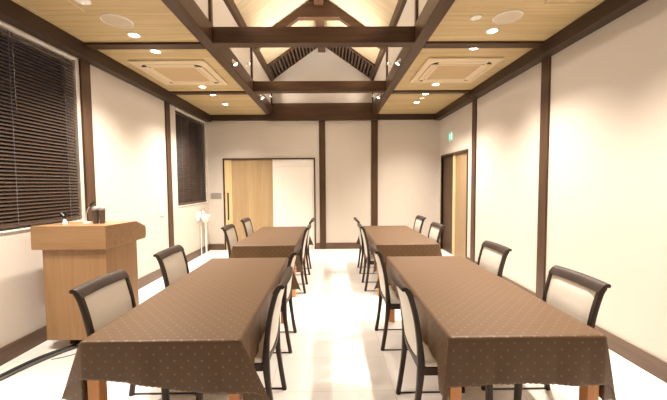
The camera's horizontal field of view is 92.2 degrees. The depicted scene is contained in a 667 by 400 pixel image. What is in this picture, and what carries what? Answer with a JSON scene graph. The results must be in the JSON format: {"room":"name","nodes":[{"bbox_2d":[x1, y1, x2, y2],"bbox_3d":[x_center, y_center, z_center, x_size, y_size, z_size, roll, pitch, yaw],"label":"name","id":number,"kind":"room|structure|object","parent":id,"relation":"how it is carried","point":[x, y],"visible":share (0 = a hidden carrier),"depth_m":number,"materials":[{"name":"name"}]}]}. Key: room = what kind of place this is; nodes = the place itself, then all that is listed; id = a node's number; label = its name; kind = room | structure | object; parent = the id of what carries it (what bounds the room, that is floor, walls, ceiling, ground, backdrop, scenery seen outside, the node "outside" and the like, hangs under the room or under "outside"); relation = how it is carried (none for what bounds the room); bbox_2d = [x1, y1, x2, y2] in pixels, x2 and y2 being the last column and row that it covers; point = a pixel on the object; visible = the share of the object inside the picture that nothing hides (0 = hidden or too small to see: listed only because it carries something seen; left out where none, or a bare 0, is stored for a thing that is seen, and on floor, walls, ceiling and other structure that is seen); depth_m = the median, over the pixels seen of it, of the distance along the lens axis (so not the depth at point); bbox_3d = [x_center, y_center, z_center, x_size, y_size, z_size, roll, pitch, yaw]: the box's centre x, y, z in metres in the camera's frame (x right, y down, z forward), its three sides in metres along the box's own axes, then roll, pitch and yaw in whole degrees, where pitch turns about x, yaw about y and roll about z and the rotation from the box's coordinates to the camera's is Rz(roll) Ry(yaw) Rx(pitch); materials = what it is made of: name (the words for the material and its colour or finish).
{"room":"banquet hall","nodes":[
{"label":"banquet hall","id":0,"kind":"room"},
{"bbox_2d":[0,20,209,347],"bbox_3d":[-2.876,-0.110,2.038,0.150,3.055,10.840,0,3,-1],"label":"wall","id":1,"kind":"structure","parent":0,"point":[129,141],"depth_m":4.21,"materials":[{"name":"beige paint"}]},
{"bbox_2d":[0,27,83,232],"bbox_3d":[-2.864,-0.604,2.524,0.132,1.783,2.060,0,3,-1],"label":"window","id":2,"kind":"structure","parent":1,"relation":"in","point":[1,28],"depth_m":3.11,"materials":[{"name":"black glass"}]},
{"bbox_2d":[0,21,80,228],"bbox_3d":[-2.823,-0.620,2.523,0.063,1.751,2.036,0,3,-1],"label":"blind","id":3,"kind":"object","parent":2,"relation":"attached to","point":[67,192],"visible":1,"depth_m":3.04,"materials":[{"name":"dark brown stained wood"}]},
{"bbox_2d":[79,59,95,220],"bbox_3d":[-2.805,-0.119,3.700,0.025,2.905,0.140,0,3,-1],"label":"trim","id":4,"kind":"structure","parent":1,"relation":"attached to","point":[84,67],"depth_m":3.65,"materials":[{"name":"brown wood"}]},
{"bbox_2d":[0,244,209,365],"bbox_3d":[-2.781,1.343,2.112,0.018,0.145,10.540,0,3,-1],"label":"baseboard","id":5,"kind":"structure","parent":1,"relation":"attached to","point":[14,349],"depth_m":2.98,"materials":[{"name":"brown wood"}]},
{"bbox_2d":[0,0,211,121],"bbox_3d":[-2.752,-1.561,1.966,0.120,0.150,10.540,0,3,-1],"label":"trim","id":6,"kind":"structure","parent":1,"relation":"attached to","point":[11,13],"depth_m":3.47,"materials":[{"name":"brown wood"}]},
{"bbox_2d":[159,200,164,215],"bbox_3d":[-2.821,0.133,5.285,0.019,0.260,0.130,0,3,-1],"label":"wall panel","id":7,"kind":"object","parent":1,"relation":"attached to","point":[161,202],"visible":1,"depth_m":5.26,"materials":[{"name":"white plastic"}]},
{"bbox_2d":[164,101,173,246],"bbox_3d":[-2.824,-0.213,5.538,0.025,2.905,0.140,0,3,-1],"label":"trim","id":8,"kind":"structure","parent":1,"relation":"attached to","point":[166,104],"depth_m":5.50,"materials":[{"name":"brown wood"}]},
{"bbox_2d":[175,110,206,206],"bbox_3d":[-2.904,-0.802,6.504,0.132,1.785,1.370,0,3,-1],"label":"window","id":9,"kind":"structure","parent":1,"relation":"in","point":[175,110],"depth_m":6.49,"materials":[{"name":"black glass"}]},
{"bbox_2d":[175,108,206,204],"bbox_3d":[-2.864,-0.818,6.503,0.063,1.753,1.346,0,3,-1],"label":"blind","id":10,"kind":"object","parent":9,"relation":"attached to","point":[193,181],"visible":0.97,"depth_m":6.41,"materials":[{"name":"dark brown wood"}]},
{"bbox_2d":[11,0,265,114],"bbox_3d":[-2.112,-1.656,1.967,1.400,0.030,10.540,0,3,-1],"label":"ceiling","id":11,"kind":"structure","parent":0,"point":[153,20],"depth_m":3.36,"materials":[{"name":"beige wood"}]},
{"bbox_2d":[17,0,85,11],"bbox_3d":[-2.432,-1.671,2.652,0.435,0.006,0.435,0,3,-1],"label":"ceiling hatch","id":12,"kind":"object","parent":11,"relation":"attached to","point":[36,5],"visible":1,"depth_m":2.77,"materials":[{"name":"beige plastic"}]},
{"bbox_2d":[74,0,91,4],"bbox_3d":[-2.110,-1.663,2.698,0.124,0.030,0.124,0,3,-1],"label":"recessed light","id":13,"kind":"object","parent":11,"relation":"attached to","point":[82,2],"visible":1,"depth_m":2.69,"materials":[{"name":"white plastic"}]},
{"bbox_2d":[99,13,133,27],"bbox_3d":[-2.048,-1.690,3.038,0.270,0.012,0.270,0,3,-1],"label":"ceiling speaker","id":14,"kind":"object","parent":11,"relation":"attached to","point":[114,20],"visible":1,"depth_m":3.02,"materials":[{"name":"white plastic"}]},
{"bbox_2d":[127,32,140,37],"bbox_3d":[-2.066,-1.708,3.327,0.128,0.006,0.128,0,3,-1],"label":"recessed light","id":15,"kind":"object","parent":11,"relation":"in","point":[131,34],"visible":1,"depth_m":3.33,"materials":[{"name":"white plastic"}]},
{"bbox_2d":[149,49,161,53],"bbox_3d":[-2.070,-1.728,3.736,0.128,0.006,0.128,0,3,-1],"label":"recessed light","id":16,"kind":"object","parent":11,"relation":"in","point":[155,51],"visible":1,"depth_m":3.73,"materials":[{"name":"beige"}]},
{"bbox_2d":[128,59,227,84],"bbox_3d":[-2.088,-1.749,4.456,0.950,0.037,0.950,0,3,-1],"label":"air conditioner","id":17,"kind":"object","parent":11,"relation":"attached to","point":[167,71],"visible":1,"depth_m":4.32,"materials":[{"name":"beige plastic"}]},
{"bbox_2d":[153,68,209,80],"bbox_3d":[-2.088,-1.747,4.456,0.550,0.018,0.550,0,3,-1],"label":"grille","id":18,"kind":"object","parent":17,"relation":"attached to","point":[172,74],"depth_m":4.44,"materials":[{"name":"beige plastic"}]},
{"bbox_2d":[194,0,270,102],"bbox_3d":[-1.386,-2.074,1.954,0.080,0.815,10.540,0,3,-1],"label":"wall","id":19,"kind":"structure","parent":0,"point":[222,17],"depth_m":4.36,"materials":[{"name":"beige paint"}]},
{"bbox_2d":[85,42,204,49],"bbox_3d":[-2.079,-1.710,3.562,1.260,0.025,0.130,0,3,-1],"label":"trim","id":20,"kind":"structure","parent":19,"relation":"attached to","point":[93,45],"depth_m":3.52,"materials":[{"name":"brown wood"}]},
{"bbox_2d":[170,91,246,94],"bbox_3d":[-2.097,-1.804,5.410,1.260,0.025,0.130,0,3,-1],"label":"trim","id":21,"kind":"structure","parent":19,"relation":"attached to","point":[171,92],"depth_m":5.36,"materials":[{"name":"brown wood"}]},
{"bbox_2d":[208,0,212,24],"bbox_3d":[-1.347,-2.186,3.508,0.030,0.550,0.055,0,3,-1],"label":"trim","id":22,"kind":"structure","parent":19,"relation":"attached to","point":[210,4],"depth_m":3.49,"materials":[{"name":"brown wood"}]},
{"bbox_2d":[161,0,272,114],"bbox_3d":[-1.365,-1.724,1.921,0.135,0.200,10.440,0,3,-1],"label":"beam","id":23,"kind":"structure","parent":19,"relation":"attached to","point":[188,12],"depth_m":3.52,"materials":[{"name":"brown wood"}]},
{"bbox_2d":[212,26,414,47],"bbox_3d":[-0.214,-1.794,3.537,2.200,0.173,0.130,0,3,-1],"label":"tie beam","id":24,"kind":"structure","parent":23,"relation":"attached to","point":[324,36],"depth_m":3.48,"materials":[{"name":"brown wood"}]},
{"bbox_2d":[253,81,385,93],"bbox_3d":[-0.233,-1.889,5.374,2.200,0.168,0.130,0,3,-1],"label":"tie beam","id":25,"kind":"structure","parent":23,"relation":"attached to","point":[259,87],"depth_m":5.31,"materials":[{"name":"brown wood"}]},
{"bbox_2d":[223,0,273,80],"bbox_3d":[-1.311,-2.434,1.936,0.075,0.125,10.540,0,3,-1],"label":"trim","id":26,"kind":"structure","parent":19,"relation":"attached to","point":[230,4],"depth_m":4.62,"materials":[{"name":"brown wood"}]},
{"bbox_2d":[250,48,252,78],"bbox_3d":[-1.365,-2.279,5.355,0.030,0.550,0.055,0,3,-1],"label":"trim","id":27,"kind":"structure","parent":19,"relation":"attached to","point":[251,49],"depth_m":5.33,"materials":[{"name":"brown wood"}]},
{"bbox_2d":[270,48,307,74],"bbox_3d":[-0.869,-3.140,6.801,1.179,0.851,0.760,0,3,-1],"label":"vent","id":28,"kind":"structure","parent":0,"point":[296,48],"depth_m":6.92,"materials":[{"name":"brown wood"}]},
{"bbox_2d":[234,0,397,63],"bbox_3d":[-0.203,-2.838,1.546,2.336,0.834,9.780,0,3,-1],"label":"ceiling","id":29,"kind":"structure","parent":0,"point":[255,13],"depth_m":5.00,"materials":[{"name":"beige wood"}]},
{"bbox_2d":[314,0,324,52],"bbox_3d":[-0.208,-3.107,1.913,0.154,0.155,10.540,0,3,-1],"label":"ridge beam","id":30,"kind":"structure","parent":29,"relation":"attached to","point":[316,2],"depth_m":5.84,"materials":[{"name":"brown wood"}]},
{"bbox_2d":[255,0,383,50],"bbox_3d":[-0.241,-2.949,5.356,2.140,0.886,0.120,0,3,-1],"label":"roof truss","id":31,"kind":"object","parent":29,"relation":"attached to","point":[308,11],"visible":0.59,"depth_m":5.30,"materials":[{"name":"brown wood"}]},
{"bbox_2d":[206,47,439,245],"bbox_3d":[-0.219,-1.209,7.361,5.285,4.672,0.150,0,3,-1],"label":"wall","id":32,"kind":"structure","parent":0,"point":[408,150],"depth_m":7.30,"materials":[{"name":"beige paint"}]},
{"bbox_2d":[211,193,221,198],"bbox_3d":[-2.662,-0.092,7.309,0.228,0.115,0.018,0,3,-1],"label":"switch plate","id":33,"kind":"object","parent":32,"relation":"attached to","point":[213,195],"visible":1,"depth_m":7.30,"materials":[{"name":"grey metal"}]},
{"bbox_2d":[211,115,266,120],"bbox_3d":[-2.115,-1.844,7.205,1.260,0.125,0.060,0,3,-1],"label":"trim","id":34,"kind":"structure","parent":32,"relation":"attached to","point":[213,117],"depth_m":7.17,"materials":[{"name":"brown wood"}]},
{"bbox_2d":[223,158,315,249],"bbox_3d":[-1.456,0.092,7.370,2.090,2.090,0.100,0,3,-1],"label":"door","id":35,"kind":"structure","parent":32,"relation":"in","point":[277,192],"depth_m":7.33,"materials":[{"name":"brown wood"}]},
{"bbox_2d":[210,243,358,249],"bbox_3d":[-0.202,1.058,7.392,5.249,0.140,0.018,0,3,-1],"label":"baseboard","id":36,"kind":"structure","parent":32,"relation":"attached to","point":[328,245],"depth_m":7.38,"materials":[{"name":"brown wood"}]},
{"bbox_2d":[267,48,315,78],"bbox_3d":[-0.831,-3.080,6.795,1.090,0.794,0.780,0,3,-1],"label":"strip","id":37,"kind":"object","parent":32,"relation":"attached to","point":[309,50],"visible":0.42,"depth_m":6.86,"materials":[{"name":"brown wood"}]},
{"bbox_2d":[267,103,377,120],"bbox_3d":[-0.251,-1.974,7.197,2.470,0.372,0.100,0,3,-1],"label":"tie beam","id":38,"kind":"structure","parent":32,"relation":"attached to","point":[281,111],"depth_m":7.15,"materials":[{"name":"brown wood"}]},
{"bbox_2d":[319,121,325,248],"bbox_3d":[-0.249,-0.337,7.318,0.140,2.935,0.025,0,3,-1],"label":"trim","id":39,"kind":"structure","parent":32,"relation":"attached to","point":[322,171],"depth_m":7.30,"materials":[{"name":"brown wood"}]},
{"bbox_2d":[326,47,374,77],"bbox_3d":[0.319,-3.089,6.806,1.090,0.794,0.780,0,3,-1],"label":"strip","id":40,"kind":"object","parent":32,"relation":"attached to","point":[341,49],"visible":0.51,"depth_m":6.86,"materials":[{"name":"brown wood"}]},
{"bbox_2d":[371,120,377,225],"bbox_3d":[0.936,-0.346,7.329,0.150,2.935,0.025,0,3,-1],"label":"trim","id":41,"kind":"structure","parent":32,"relation":"attached to","point":[374,123],"depth_m":7.30,"materials":[{"name":"brown wood"}]},
{"bbox_2d":[378,114,434,119],"bbox_3d":[1.635,-1.874,7.242,1.300,0.125,0.060,0,3,-1],"label":"trim","id":42,"kind":"structure","parent":32,"relation":"attached to","point":[380,116],"depth_m":7.21,"materials":[{"name":"brown wood"}]},
{"bbox_2d":[0,249,666,399],"bbox_3d":[-0.147,1.444,2.144,5.585,0.100,10.840,0,3,-1],"label":"floor","id":43,"kind":"structure","parent":0,"point":[336,354],"depth_m":2.68,"materials":[{"name":"tile"}]},
{"bbox_2d":[0,344,76,377],"bbox_3d":[-2.600,1.400,2.137,0.170,0.025,1.784,0,3,8],"label":"cable","id":44,"kind":"object","parent":43,"relation":"on","point":[63,348],"visible":0.83,"depth_m":2.74,"materials":[{"name":"grey rubber"}]},
{"bbox_2d":[0,345,78,380],"bbox_3d":[-2.539,1.400,2.147,0.183,0.023,1.802,0,3,9],"label":"cable","id":45,"kind":"object","parent":43,"relation":"on","point":[76,346],"visible":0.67,"depth_m":2.71,"materials":[{"name":"grey rubber"}]},
{"bbox_2d":[30,221,145,343],"bbox_3d":[-2.337,0.786,3.160,0.655,1.145,0.620,0,3,-1],"label":"podium","id":46,"kind":"object","parent":43,"relation":"on","point":[75,253],"visible":0.76,"depth_m":2.89,"materials":[{"name":"brown wood"}]},
{"bbox_2d":[60,213,67,223],"bbox_3d":[-2.511,0.171,2.987,0.070,0.107,0.044,0,3,-1],"label":"desk microphone","id":47,"kind":"object","parent":46,"relation":"on","point":[62,215],"visible":1,"depth_m":2.98,"materials":[{"name":"white plastic"}]},
{"bbox_2d":[83,202,94,223],"bbox_3d":[-2.311,0.118,3.037,0.116,0.205,0.060,0,3,-1],"label":"gooseneck microphone","id":48,"kind":"object","parent":46,"relation":"on","point":[92,203],"visible":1,"depth_m":3.03,"materials":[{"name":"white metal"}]},
{"bbox_2d":[91,206,98,223],"bbox_3d":[-2.244,0.139,3.028,0.062,0.162,0.062,0,3,-1],"label":"cup","id":49,"kind":"object","parent":46,"relation":"on","point":[95,214],"visible":0.91,"depth_m":3.01,"materials":[{"name":"brown plastic"}]},
{"bbox_2d":[98,206,105,223],"bbox_3d":[-2.184,0.139,3.029,0.062,0.162,0.062,0,3,-1],"label":"cup","id":50,"kind":"object","parent":46,"relation":"on","point":[101,209],"visible":1,"depth_m":3.01,"materials":[{"name":"brown plastic"}]},
{"bbox_2d":[69,269,195,399],"bbox_3d":[-1.251,0.953,2.083,0.564,0.909,0.444,0,3,-1],"label":"dining chair","id":51,"kind":"object","parent":43,"relation":"on","point":[101,300],"visible":0.41,"depth_m":2.03,"materials":[{"name":"beige fabric"}]},
{"bbox_2d":[153,245,189,287],"bbox_3d":[-1.290,0.906,3.012,0.564,0.909,0.444,0,3,-1],"label":"dining chair","id":52,"kind":"object","parent":43,"relation":"on","point":[172,261],"visible":0.38,"depth_m":2.96,"materials":[{"name":"beige fabric"}]},
{"bbox_2d":[87,312,283,399],"bbox_3d":[-0.897,1.029,2.591,0.802,0.695,1.822,0,3,-1],"label":"dining table","id":53,"kind":"object","parent":43,"relation":"on","point":[97,390],"visible":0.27,"depth_m":1.68,"materials":[{"name":"orange wood"}]},
{"bbox_2d":[61,258,300,399],"bbox_3d":[-0.904,0.885,2.600,1.146,0.419,1.904,0,3,-1],"label":"tablecloth","id":54,"kind":"object","parent":53,"relation":"on","point":[203,332],"visible":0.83,"depth_m":1.71,"materials":[{"name":"brown fabric"}]},
{"bbox_2d":[196,208,210,254],"bbox_3d":[-2.735,0.672,6.865,0.215,1.002,0.400,0,3,-1],"label":"floor lamp","id":55,"kind":"object","parent":43,"relation":"on","point":[200,215],"visible":1,"depth_m":6.81,"materials":[{"name":"white ceramic"}]},
{"bbox_2d":[221,224,237,257],"bbox_3d":[-1.298,0.820,4.695,0.564,0.909,0.444,0,3,-1],"label":"dining chair","id":56,"kind":"object","parent":43,"relation":"on","point":[229,230],"visible":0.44,"depth_m":4.61,"materials":[{"name":"beige fabric"}]},
{"bbox_2d":[196,266,292,399],"bbox_3d":[-0.555,0.945,2.130,0.564,0.909,0.444,0,3,-1],"label":"dining chair","id":57,"kind":"object","parent":43,"relation":"on","point":[270,341],"visible":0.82,"depth_m":1.95,"materials":[{"name":"beige wood"}]},
{"bbox_2d":[240,217,253,236],"bbox_3d":[-1.292,0.774,5.604,0.564,0.909,0.444,0,3,-1],"label":"dining chair","id":58,"kind":"object","parent":43,"relation":"on","point":[246,222],"visible":0.38,"depth_m":5.55,"materials":[{"name":"beige fabric"}]},
{"bbox_2d":[273,243,301,353],"bbox_3d":[-0.585,0.900,3.029,0.564,0.909,0.444,0,3,-1],"label":"dining chair","id":59,"kind":"object","parent":43,"relation":"on","point":[287,295],"visible":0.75,"depth_m":2.84,"materials":[{"name":"beige wood"}]},
{"bbox_2d":[292,256,305,296],"bbox_3d":[-0.913,0.900,5.143,0.802,0.695,1.832,0,3,-1],"label":"dining table","id":60,"kind":"object","parent":43,"relation":"on","point":[294,268],"visible":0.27,"depth_m":4.25,"materials":[{"name":"orange wood"}]},
{"bbox_2d":[230,226,313,273],"bbox_3d":[-0.914,0.755,5.152,1.111,0.418,1.913,0,3,-1],"label":"tablecloth","id":61,"kind":"object","parent":60,"relation":"on","point":[266,242],"visible":0.77,"depth_m":4.32,"materials":[{"name":"brown fabric"}]},
{"bbox_2d":[296,224,311,293],"bbox_3d":[-0.593,0.821,4.582,0.564,0.909,0.444,0,3,-1],"label":"dining chair","id":62,"kind":"object","parent":43,"relation":"on","point":[302,251],"visible":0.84,"depth_m":4.39,"materials":[{"name":"beige wood"}]},
{"bbox_2d":[297,218,314,274],"bbox_3d":[-0.599,0.776,5.471,0.564,0.909,0.444,0,3,-1],"label":"dining chair","id":63,"kind":"object","parent":43,"relation":"on","point":[307,254],"visible":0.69,"depth_m":5.28,"materials":[{"name":"beige wood"}]},
{"bbox_2d":[354,217,376,273],"bbox_3d":[0.633,0.764,5.522,0.564,0.909,0.444,0,3,-1],"label":"dining chair","id":64,"kind":"object","parent":43,"relation":"on","point":[361,243],"visible":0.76,"depth_m":5.34,"materials":[{"name":"beige wood"}]},
{"bbox_2d":[357,223,376,290],"bbox_3d":[0.636,0.808,4.654,0.564,0.909,0.444,0,3,-1],"label":"dining chair","id":65,"kind":"object","parent":43,"relation":"on","point":[368,256],"visible":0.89,"depth_m":4.46,"materials":[{"name":"beige wood"}]},
{"bbox_2d":[369,242,407,350],"bbox_3d":[0.632,0.889,3.066,0.564,0.909,0.444,0,3,-1],"label":"dining chair","id":66,"kind":"object","parent":43,"relation":"on","point":[386,292],"visible":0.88,"depth_m":2.88,"materials":[{"name":"black wood"}]},
{"bbox_2d":[413,215,425,232],"bbox_3d":[1.337,0.746,5.779,0.564,0.909,0.444,0,3,-1],"label":"dining chair","id":67,"kind":"object","parent":43,"relation":"on","point":[419,220],"visible":0.37,"depth_m":5.74,"materials":[{"name":"beige fabric"}]},
{"bbox_2d":[428,222,444,242],"bbox_3d":[1.293,0.800,4.720,0.564,0.909,0.444,0,3,-1],"label":"dining chair","id":68,"kind":"object","parent":43,"relation":"on","point":[435,230],"visible":0.3,"depth_m":4.68,"materials":[{"name":"beige fabric"}]},
{"bbox_2d":[388,268,492,399],"bbox_3d":[0.656,0.939,2.077,0.564,0.909,0.444,0,3,-1],"label":"dining chair","id":69,"kind":"object","parent":43,"relation":"on","point":[426,364],"visible":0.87,"depth_m":1.91,"materials":[{"name":"black wood"}]},
{"bbox_2d":[389,283,598,399],"bbox_3d":[1.006,1.014,2.610,0.802,0.695,1.822,0,3,-1],"label":"dining table","id":70,"kind":"object","parent":43,"relation":"on","point":[590,392],"visible":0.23,"depth_m":1.71,"materials":[{"name":"orange wood"}]},
{"bbox_2d":[374,256,615,399],"bbox_3d":[1.004,0.884,2.619,1.111,0.448,1.904,0,3,-1],"label":"tablecloth","id":71,"kind":"object","parent":70,"relation":"on","point":[480,328],"visible":0.86,"depth_m":1.75,"materials":[{"name":"brown fabric"}]},
{"bbox_2d":[477,240,511,277],"bbox_3d":[1.339,0.881,3.122,0.564,0.909,0.444,0,3,-1],"label":"dining chair","id":72,"kind":"object","parent":43,"relation":"on","point":[492,257],"visible":0.36,"depth_m":3.07,"materials":[{"name":"beige fabric"}]},
{"bbox_2d":[481,265,610,399],"bbox_3d":[1.355,0.932,2.109,0.564,0.909,0.444,0,3,-1],"label":"dining chair","id":73,"kind":"object","parent":43,"relation":"on","point":[579,295],"visible":0.44,"depth_m":2.05,"materials":[{"name":"beige fabric"}]},
{"bbox_3d":[0.975,0.885,5.162,0.802,0.695,1.832,0,3,-1],"label":"dining table","id":74,"kind":"object","parent":43,"relation":"on","visible":0},
{"bbox_2d":[355,226,441,272],"bbox_3d":[0.973,0.751,5.171,1.111,0.441,1.914,0,3,-1],"label":"tablecloth","id":75,"kind":"object","parent":74,"relation":"on","point":[390,241],"visible":0.77,"depth_m":4.34,"materials":[{"name":"brown fabric"}]},
{"bbox_2d":[332,47,371,74],"bbox_3d":[0.356,-3.150,6.813,1.179,0.851,0.760,0,3,-1],"label":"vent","id":76,"kind":"structure","parent":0,"point":[332,47],"depth_m":6.93,"materials":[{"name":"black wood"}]},
{"bbox_2d":[374,0,426,99],"bbox_3d":[0.984,-2.093,1.977,0.080,0.815,10.540,0,3,-1],"label":"wall","id":77,"kind":"structure","parent":0,"point":[407,17],"depth_m":4.40,"materials":[{"name":"beige paint"}]},
{"bbox_2d":[386,47,387,77],"bbox_3d":[0.894,-2.297,5.378,0.030,0.550,0.055,0,3,-1],"label":"trim","id":78,"kind":"structure","parent":77,"relation":"attached to","point":[386,47],"depth_m":5.35,"materials":[{"name":"brown wood"}]},
{"bbox_2d":[370,0,406,80],"bbox_3d":[0.904,-2.452,1.958,0.075,0.125,10.540,0,3,-1],"label":"trim","id":79,"kind":"structure","parent":77,"relation":"attached to","point":[401,4],"depth_m":4.64,"materials":[{"name":"brown wood"}]},
{"bbox_2d":[372,0,454,113],"bbox_3d":[0.970,-1.743,1.944,0.135,0.200,10.440,0,3,-1],"label":"beam","id":80,"kind":"structure","parent":77,"relation":"attached to","point":[433,12],"depth_m":3.56,"materials":[{"name":"brown wood"}]},
{"bbox_2d":[414,0,417,24],"bbox_3d":[0.913,-2.204,3.530,0.030,0.550,0.055,0,3,-1],"label":"trim","id":81,"kind":"structure","parent":77,"relation":"attached to","point":[416,1],"depth_m":3.51,"materials":[{"name":"brown wood"}]},
{"bbox_2d":[392,90,470,93],"bbox_3d":[1.652,-1.833,5.446,1.300,0.025,0.130,0,3,-1],"label":"trim","id":82,"kind":"structure","parent":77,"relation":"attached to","point":[394,91],"depth_m":5.39,"materials":[{"name":"brown wood"}]},
{"bbox_2d":[423,41,543,47],"bbox_3d":[1.671,-1.740,3.599,1.300,0.025,0.130,0,3,-1],"label":"trim","id":83,"kind":"structure","parent":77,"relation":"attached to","point":[430,44],"depth_m":3.56,"materials":[{"name":"brown wood"}]},
{"bbox_2d":[378,0,604,113],"bbox_3d":[1.745,-1.687,2.005,1.455,0.030,10.540,0,3,-1],"label":"ceiling","id":84,"kind":"structure","parent":0,"point":[539,21],"depth_m":3.38,"materials":[{"name":"beige wood"}]},
{"bbox_2d":[410,57,503,82],"bbox_3d":[1.643,-1.776,4.443,0.950,0.037,0.950,0,3,-1],"label":"air conditioner","id":85,"kind":"object","parent":84,"relation":"attached to","point":[434,69],"visible":1,"depth_m":4.32,"materials":[{"name":"beige plastic"}]},
{"bbox_2d":[427,65,479,78],"bbox_3d":[1.643,-1.774,4.443,0.550,0.018,0.550,0,3,-1],"label":"grille","id":86,"kind":"object","parent":85,"relation":"attached to","point":[440,71],"depth_m":4.41,"materials":[{"name":"beige plastic"}]},
{"bbox_2d":[470,14,481,20],"bbox_3d":[1.342,-1.714,3.021,0.110,0.012,0.110,0,3,-1],"label":"sensor","id":87,"kind":"object","parent":84,"relation":"attached to","point":[476,17],"visible":1,"depth_m":3.01,"materials":[{"name":"white plastic"}]},
{"bbox_2d":[485,28,498,33],"bbox_3d":[1.629,-1.733,3.293,0.128,0.006,0.128,0,3,-1],"label":"recessed light","id":88,"kind":"object","parent":84,"relation":"in","point":[492,30],"visible":1,"depth_m":3.29,"materials":[{"name":"beige"}]},
{"bbox_2d":[492,9,523,24],"bbox_3d":[1.637,-1.716,3.019,0.260,0.012,0.260,0,3,-1],"label":"ceiling speaker","id":89,"kind":"object","parent":84,"relation":"attached to","point":[509,16],"visible":1,"depth_m":3.00,"materials":[{"name":"white plastic"}]},
{"bbox_2d":[545,0,598,3],"bbox_3d":[2.059,-1.700,2.586,0.435,0.006,0.435,0,3,-1],"label":"ceiling hatch","id":90,"kind":"object","parent":84,"relation":"attached to","point":[548,1],"visible":1,"depth_m":2.77,"materials":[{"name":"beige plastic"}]},
{"bbox_2d":[439,0,666,362],"bbox_3d":[2.558,-0.153,2.091,0.150,3.055,10.840,0,3,-1],"label":"wall","id":91,"kind":"structure","parent":0,"point":[607,203],"depth_m":3.04,"materials":[{"name":"beige paint"}]},
{"bbox_2d":[448,131,453,141],"bbox_3d":[2.413,-1.303,6.587,0.035,0.184,0.240,0,3,-1],"label":"exit sign","id":92,"kind":"object","parent":91,"relation":"attached to","point":[450,134],"visible":1,"depth_m":6.56,"materials":[{"name":"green plastic"}]},
{"bbox_2d":[440,149,467,257],"bbox_3d":[2.476,0.091,6.569,0.092,2.115,1.420,0,3,-1],"label":"door","id":93,"kind":"structure","parent":91,"relation":"in","point":[454,186],"depth_m":6.52,"materials":[{"name":"brown wood"}]},
{"bbox_2d":[470,99,476,261],"bbox_3d":[2.436,-0.259,5.587,0.025,2.915,0.135,0,3,-1],"label":"trim","id":94,"kind":"structure","parent":91,"relation":"attached to","point":[474,103],"depth_m":5.56,"materials":[{"name":"brown wood"}]},
{"bbox_2d":[435,0,647,119],"bbox_3d":[2.405,-1.607,2.016,0.135,0.140,10.540,0,3,-1],"label":"trim","id":95,"kind":"structure","parent":91,"relation":"attached to","point":[607,11],"depth_m":3.43,"materials":[{"name":"brown wood"}]},
{"bbox_2d":[536,56,550,299],"bbox_3d":[2.455,-0.166,3.759,0.025,2.915,0.135,0,3,-1],"label":"trim","id":96,"kind":"structure","parent":91,"relation":"attached to","point":[546,63],"depth_m":3.74,"materials":[{"name":"brown wood"}]},
{"bbox_2d":[439,242,666,382],"bbox_3d":[2.485,1.301,2.164,0.018,0.145,10.540,0,3,-1],"label":"baseboard","id":97,"kind":"structure","parent":91,"relation":"attached to","point":[637,356],"depth_m":2.64,"materials":[{"name":"brown wood"}]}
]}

